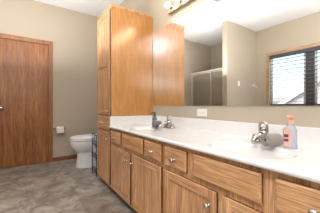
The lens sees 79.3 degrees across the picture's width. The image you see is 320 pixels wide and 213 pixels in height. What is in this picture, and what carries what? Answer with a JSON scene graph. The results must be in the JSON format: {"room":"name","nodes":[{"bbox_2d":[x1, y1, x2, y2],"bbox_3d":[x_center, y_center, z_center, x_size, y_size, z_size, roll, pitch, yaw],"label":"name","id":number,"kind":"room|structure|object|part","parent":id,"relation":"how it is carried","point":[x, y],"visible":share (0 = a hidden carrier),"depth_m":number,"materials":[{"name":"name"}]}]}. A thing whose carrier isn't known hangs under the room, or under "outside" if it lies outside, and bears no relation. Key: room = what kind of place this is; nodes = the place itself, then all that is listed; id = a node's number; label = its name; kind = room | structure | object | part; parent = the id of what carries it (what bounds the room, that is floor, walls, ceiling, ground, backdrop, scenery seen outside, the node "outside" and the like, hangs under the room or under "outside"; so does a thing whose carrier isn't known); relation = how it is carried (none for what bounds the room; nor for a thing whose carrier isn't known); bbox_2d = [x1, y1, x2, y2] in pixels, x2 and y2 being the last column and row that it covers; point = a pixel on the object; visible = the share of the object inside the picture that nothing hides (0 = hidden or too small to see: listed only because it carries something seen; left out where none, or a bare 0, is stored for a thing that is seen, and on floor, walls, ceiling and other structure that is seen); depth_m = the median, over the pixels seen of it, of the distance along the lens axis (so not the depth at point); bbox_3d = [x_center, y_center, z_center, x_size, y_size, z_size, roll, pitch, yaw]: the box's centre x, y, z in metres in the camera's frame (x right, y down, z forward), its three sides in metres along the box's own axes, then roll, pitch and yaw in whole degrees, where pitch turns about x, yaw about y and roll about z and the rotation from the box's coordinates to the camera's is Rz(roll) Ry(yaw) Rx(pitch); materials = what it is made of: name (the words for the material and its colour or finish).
{"room":"bathroom","nodes":[
{"label":"bathroom","id":0,"kind":"room"},
{"bbox_2d":[0,0,98,156],"bbox_3d":[-2.425,-0.388,3.077,3.170,2.740,0.120,0,0,-35],"label":"wall","id":1,"kind":"structure","parent":0,"point":[73,34],"depth_m":3.51,"materials":[{"name":"beige paint"}]},
{"bbox_2d":[0,38,47,168],"bbox_3d":[-2.211,-0.033,3.136,0.684,2.014,0.104,0,0,-35],"label":"door","id":2,"kind":"structure","parent":1,"relation":"in","point":[23,65],"depth_m":3.14,"materials":[{"name":"brown wood"}]},
{"bbox_2d":[0,33,52,161],"bbox_3d":[-2.214,-0.066,3.140,0.830,2.095,0.016,0,0,-35],"label":"trim","id":3,"kind":"structure","parent":1,"relation":"attached to","point":[2,35],"depth_m":3.35,"materials":[{"name":"brown wood"}]},
{"bbox_2d":[53,154,76,161],"bbox_3d":[-1.484,0.946,3.647,0.948,0.072,0.012,0,0,-35],"label":"baseboard","id":4,"kind":"structure","parent":1,"relation":"attached to","point":[68,157],"depth_m":3.48,"materials":[{"name":"brown wood"}]},
{"bbox_2d":[0,158,136,212],"bbox_3d":[-0.912,1.032,0.889,3.410,0.100,5.440,0,0,-35],"label":"floor","id":5,"kind":"structure","parent":0,"point":[57,186],"depth_m":2.18,"materials":[{"name":"tile"}]},
{"bbox_2d":[70,134,95,168],"bbox_3d":[-1.076,0.576,3.207,0.779,0.812,0.484,0,0,-35],"label":"toilet","id":6,"kind":"object","parent":5,"relation":"on","point":[81,144],"visible":0.33,"depth_m":3.01,"materials":[{"name":"white ceramic"}]},
{"bbox_3d":[-1.186,0.537,3.131,0.510,0.026,0.384,0,0,-35],"label":"seat","id":7,"kind":"part","parent":6,"relation":"part of","materials":[{"name":"white plastic"}]},
{"bbox_3d":[-1.187,0.501,3.131,0.511,0.040,0.388,0,0,-35],"label":"lid","id":8,"kind":"part","parent":6,"relation":"part of","materials":[{"name":"white plastic"}]},
{"bbox_2d":[92,133,96,176],"bbox_3d":[-0.849,0.692,2.793,0.211,0.580,0.211,0,0,-35],"label":"wire rack","id":9,"kind":"object","parent":5,"relation":"on","point":[92,133],"visible":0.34,"depth_m":2.76,"materials":[{"name":"grey metal"}]},
{"bbox_3d":[-0.988,0.695,2.818,0.010,0.575,0.010,0,0,33],"label":"leg","id":10,"kind":"part","parent":9,"relation":"part of","materials":[{"name":"black metal"}]},
{"bbox_3d":[-0.874,0.695,2.654,0.010,0.575,0.010,0,0,33],"label":"leg","id":11,"kind":"part","parent":9,"relation":"part of","materials":[{"name":"black metal"}]},
{"bbox_2d":[97,3,152,191],"bbox_3d":[-0.477,-0.082,2.515,0.602,2.128,0.500,0,0,-35],"label":"linen cabinet","id":12,"kind":"object","parent":5,"relation":"on","point":[124,35],"visible":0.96,"depth_m":2.32,"materials":[{"name":"brown wood"}]},
{"bbox_3d":[-0.695,0.603,2.364,0.009,0.605,0.444,0,0,-35],"label":"door","id":13,"kind":"part","parent":12,"relation":"part of","materials":[{"name":"brown wood"}]},
{"bbox_3d":[-0.692,0.603,2.366,0.001,0.502,0.341,0,0,-35],"label":"panel","id":14,"kind":"part","parent":12,"relation":"part of","materials":[{"name":"brown wood"}]},
{"bbox_3d":[-0.695,-0.495,2.364,0.009,1.211,0.444,0,0,-35],"label":"door","id":15,"kind":"part","parent":12,"relation":"part of","materials":[{"name":"brown wood"}]},
{"bbox_3d":[-0.692,-0.779,2.366,0.001,0.540,0.341,0,0,-35],"label":"panel","id":16,"kind":"part","parent":12,"relation":"part of","materials":[{"name":"brown wood"}]},
{"bbox_3d":[-0.692,-0.200,2.366,0.001,0.517,0.341,0,0,-35],"label":"panel","id":17,"kind":"part","parent":12,"relation":"part of","materials":[{"name":"brown wood"}]},
{"bbox_3d":[-0.695,0.204,2.364,0.009,0.161,0.444,0,0,-35],"label":"drawer","id":18,"kind":"part","parent":12,"relation":"part of","materials":[{"name":"brown wood"}]},
{"bbox_3d":[-0.676,-0.098,2.378,0.019,2.050,0.480,0,0,-35],"label":"frame","id":19,"kind":"part","parent":12,"relation":"part of","materials":[{"name":"brown wood"}]},
{"bbox_3d":[-0.463,-1.132,2.525,0.568,0.028,0.500,0,0,-35],"label":"crown","id":20,"kind":"part","parent":12,"relation":"part of","materials":[{"name":"brown wood"}]},
{"bbox_3d":[-0.320,-0.098,2.336,0.548,2.050,0.006,0,0,-35],"label":"panel","id":21,"kind":"part","parent":12,"relation":"part of","materials":[{"name":"brown wood"}]},
{"bbox_2d":[111,128,164,212],"bbox_3d":[-0.051,0.615,1.899,0.602,0.734,1.015,0,0,-35],"label":"vanity cabinet","id":22,"kind":"object","parent":5,"relation":"on","point":[137,162],"visible":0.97,"depth_m":1.62,"materials":[{"name":"brown wood"}]},
{"bbox_3d":[-0.469,0.336,2.037,0.009,0.126,0.255,0,0,-35],"label":"drawer","id":23,"kind":"part","parent":22,"relation":"part of","materials":[{"name":"brown wood"}]},
{"bbox_3d":[-0.403,0.668,1.941,0.009,0.474,0.458,0,0,-35],"label":"door","id":24,"kind":"part","parent":22,"relation":"part of","materials":[{"name":"brown wood"}]},
{"bbox_3d":[-0.400,0.668,1.944,0.001,0.371,0.355,0,0,-35],"label":"panel","id":25,"kind":"part","parent":22,"relation":"part of","materials":[{"name":"brown wood"}]},
{"bbox_3d":[-0.116,0.668,1.532,0.001,0.371,0.339,0,0,-35],"label":"panel","id":26,"kind":"part","parent":22,"relation":"part of","materials":[{"name":"brown wood"}]},
{"bbox_3d":[-0.119,0.668,1.530,0.009,0.474,0.442,0,0,-35],"label":"door","id":27,"kind":"part","parent":22,"relation":"part of","materials":[{"name":"brown wood"}]},
{"bbox_3d":[-0.058,0.336,1.442,0.009,0.126,0.228,0,0,-35],"label":"drawer","id":28,"kind":"part","parent":22,"relation":"part of","materials":[{"name":"brown wood"}]},
{"bbox_2d":[109,115,319,183],"bbox_3d":[0.252,0.242,1.478,0.582,0.237,2.054,0,0,-35],"label":"countertop","id":29,"kind":"structure","parent":22,"relation":"on","point":[231,140],"depth_m":1.17,"materials":[{"name":"white stone"}]},
{"bbox_2d":[151,112,156,120],"bbox_3d":[-0.061,0.147,2.012,0.060,0.155,0.048,0,0,-35],"label":"pump bottle","id":30,"kind":"object","parent":29,"relation":"on","point":[154,118],"visible":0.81,"depth_m":2.00,"materials":[{"name":"blue plastic"}]},
{"bbox_2d":[152,121,161,126],"bbox_3d":[-0.033,0.187,1.956,0.075,0.066,0.070,0,0,-30],"label":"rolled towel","id":31,"kind":"object","parent":29,"relation":"on","point":[154,123],"visible":0.85,"depth_m":1.93,"materials":[{"name":"fabric"}]},
{"bbox_2d":[158,115,174,128],"bbox_3d":[0.051,0.159,1.920,0.162,0.132,0.156,0,0,-35],"label":"faucet","id":32,"kind":"object","parent":29,"relation":"on","point":[168,124],"visible":1,"depth_m":1.92,"materials":[{"name":"silver metal"}]},
{"bbox_3d":[0.051,0.182,1.920,0.162,0.075,0.060,0,0,-35],"label":"spout","id":33,"kind":"part","parent":32,"relation":"part of","materials":[{"name":"silver metal"}]},
{"bbox_2d":[251,121,268,143],"bbox_3d":[0.589,0.159,1.143,0.162,0.132,0.156,0,0,-35],"label":"faucet","id":34,"kind":"object","parent":29,"relation":"on","point":[262,130],"visible":0.63,"depth_m":1.15,"materials":[{"name":"silver metal"}]},
{"bbox_3d":[0.589,0.182,1.143,0.162,0.075,0.060,0,0,-35],"label":"spout","id":35,"kind":"part","parent":34,"relation":"part of","materials":[{"name":"silver metal"}]},
{"bbox_3d":[0.631,0.135,1.172,0.040,0.082,0.061,0,0,-35],"label":"lever","id":36,"kind":"part","parent":34,"relation":"part of","materials":[{"name":"silver metal"}]},
{"bbox_2d":[260,133,282,146],"bbox_3d":[0.609,0.187,1.056,0.080,0.069,0.074,0,0,-11],"label":"rolled towel","id":37,"kind":"object","parent":29,"relation":"on","point":[273,139],"visible":1,"depth_m":1.03,"materials":[{"name":"beige fabric"}]},
{"bbox_2d":[283,115,296,148],"bbox_3d":[0.687,0.137,1.020,0.062,0.174,0.050,0,0,41],"label":"soap bottle","id":38,"kind":"object","parent":29,"relation":"on","point":[290,131],"visible":1,"depth_m":1.01,"materials":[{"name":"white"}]},
{"bbox_2d":[164,143,319,212],"bbox_3d":[0.529,0.615,1.060,0.602,0.734,1.023,0,0,-35],"label":"vanity cabinet","id":39,"kind":"object","parent":5,"relation":"on","point":[194,181],"visible":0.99,"depth_m":0.91,"materials":[{"name":"brown wood"}]},
{"bbox_3d":[0.092,0.336,1.225,0.009,0.126,0.215,0,0,-35],"label":"drawer","id":40,"kind":"part","parent":39,"relation":"part of","materials":[{"name":"brown wood"}]},
{"bbox_3d":[0.158,0.668,1.137,0.001,0.371,0.333,0,0,-35],"label":"panel","id":41,"kind":"part","parent":39,"relation":"part of","materials":[{"name":"brown wood"}]},
{"bbox_3d":[0.155,0.668,1.134,0.009,0.474,0.436,0,0,-35],"label":"door","id":42,"kind":"part","parent":39,"relation":"part of","materials":[{"name":"brown wood"}]},
{"bbox_3d":[0.237,0.510,0.981,0.031,0.032,0.032,0,0,-35],"label":"knob","id":43,"kind":"part","parent":39,"relation":"part of","materials":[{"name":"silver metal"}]},
{"bbox_3d":[0.440,0.668,0.722,0.009,0.474,0.488,0,0,-35],"label":"door","id":44,"kind":"part","parent":39,"relation":"part of","materials":[{"name":"brown wood"}]},
{"bbox_3d":[0.507,0.336,0.626,0.009,0.126,0.253,0,0,-35],"label":"drawer","id":45,"kind":"part","parent":39,"relation":"part of","materials":[{"name":"brown wood"}]},
{"bbox_3d":[0.490,0.344,0.614,0.031,0.032,0.032,0,0,-35],"label":"knob","id":46,"kind":"part","parent":39,"relation":"part of","materials":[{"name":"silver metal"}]},
{"bbox_2d":[35,0,123,16],"bbox_3d":[-0.912,-1.808,0.889,3.410,0.100,5.440,0,0,-35],"label":"ceiling","id":47,"kind":"structure","parent":0,"point":[96,8],"depth_m":3.36,"materials":[{"name":"white paint"}]},
{"bbox_2d":[119,0,319,127],"bbox_3d":[0.441,-0.388,1.824,0.120,2.740,5.440,0,0,-35],"label":"wall","id":48,"kind":"structure","parent":0,"point":[304,116],"depth_m":1.63,"materials":[{"name":"beige paint"}]},
{"bbox_2d":[165,0,192,14],"bbox_3d":[0.413,-1.078,1.647,0.126,0.110,1.220,0,0,-35],"label":"vanity light","id":49,"kind":"object","parent":48,"relation":"attached to","point":[175,5],"visible":1,"depth_m":2.04,"materials":[{"name":"gold"}]},
{"bbox_2d":[165,2,172,8],"bbox_3d":[0.093,-1.078,2.077,0.088,0.060,0.060,0,0,-35],"label":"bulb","id":50,"kind":"object","parent":49,"relation":"attached to","point":[168,5],"depth_m":2.07,"materials":[{"name":"beige glass"}]},
{"bbox_2d":[197,109,206,116],"bbox_3d":[0.388,0.066,1.788,0.009,0.070,0.120,0,0,-35],"label":"wall outlet","id":51,"kind":"object","parent":48,"relation":"attached to","point":[200,112],"visible":1,"depth_m":1.78,"materials":[{"name":"white plastic"}]},
{"bbox_2d":[152,115,319,146],"bbox_3d":[0.483,0.184,1.638,0.020,0.121,2.054,0,0,-35],"label":"backsplash","id":52,"kind":"structure","parent":48,"relation":"attached to","point":[305,135],"depth_m":1.46,"materials":[{"name":"white stone"}]},
{"bbox_2d":[153,0,319,105],"bbox_3d":[0.489,-0.467,1.642,0.007,0.941,2.044,0,0,-35],"label":"wall mirror","id":53,"kind":"object","parent":48,"relation":"attached to","point":[218,52],"visible":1,"depth_m":1.46,"materials":[{"name":"clear glass"}]},
{"bbox_3d":[-1.766,0.407,3.412,0.196,0.039,0.078,0,0,-35],"label":"toilet paper holder","id":54,"kind":"object","parent":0,"visible":0},
{"bbox_2d":[56,126,63,132],"bbox_3d":[-1.750,0.420,3.389,0.110,0.109,0.109,0,0,-35],"label":"toilet paper roll","id":55,"kind":"object","parent":54,"relation":"on","point":[60,129],"visible":1,"depth_m":3.35,"materials":[{"name":"white paper"}]}
]}

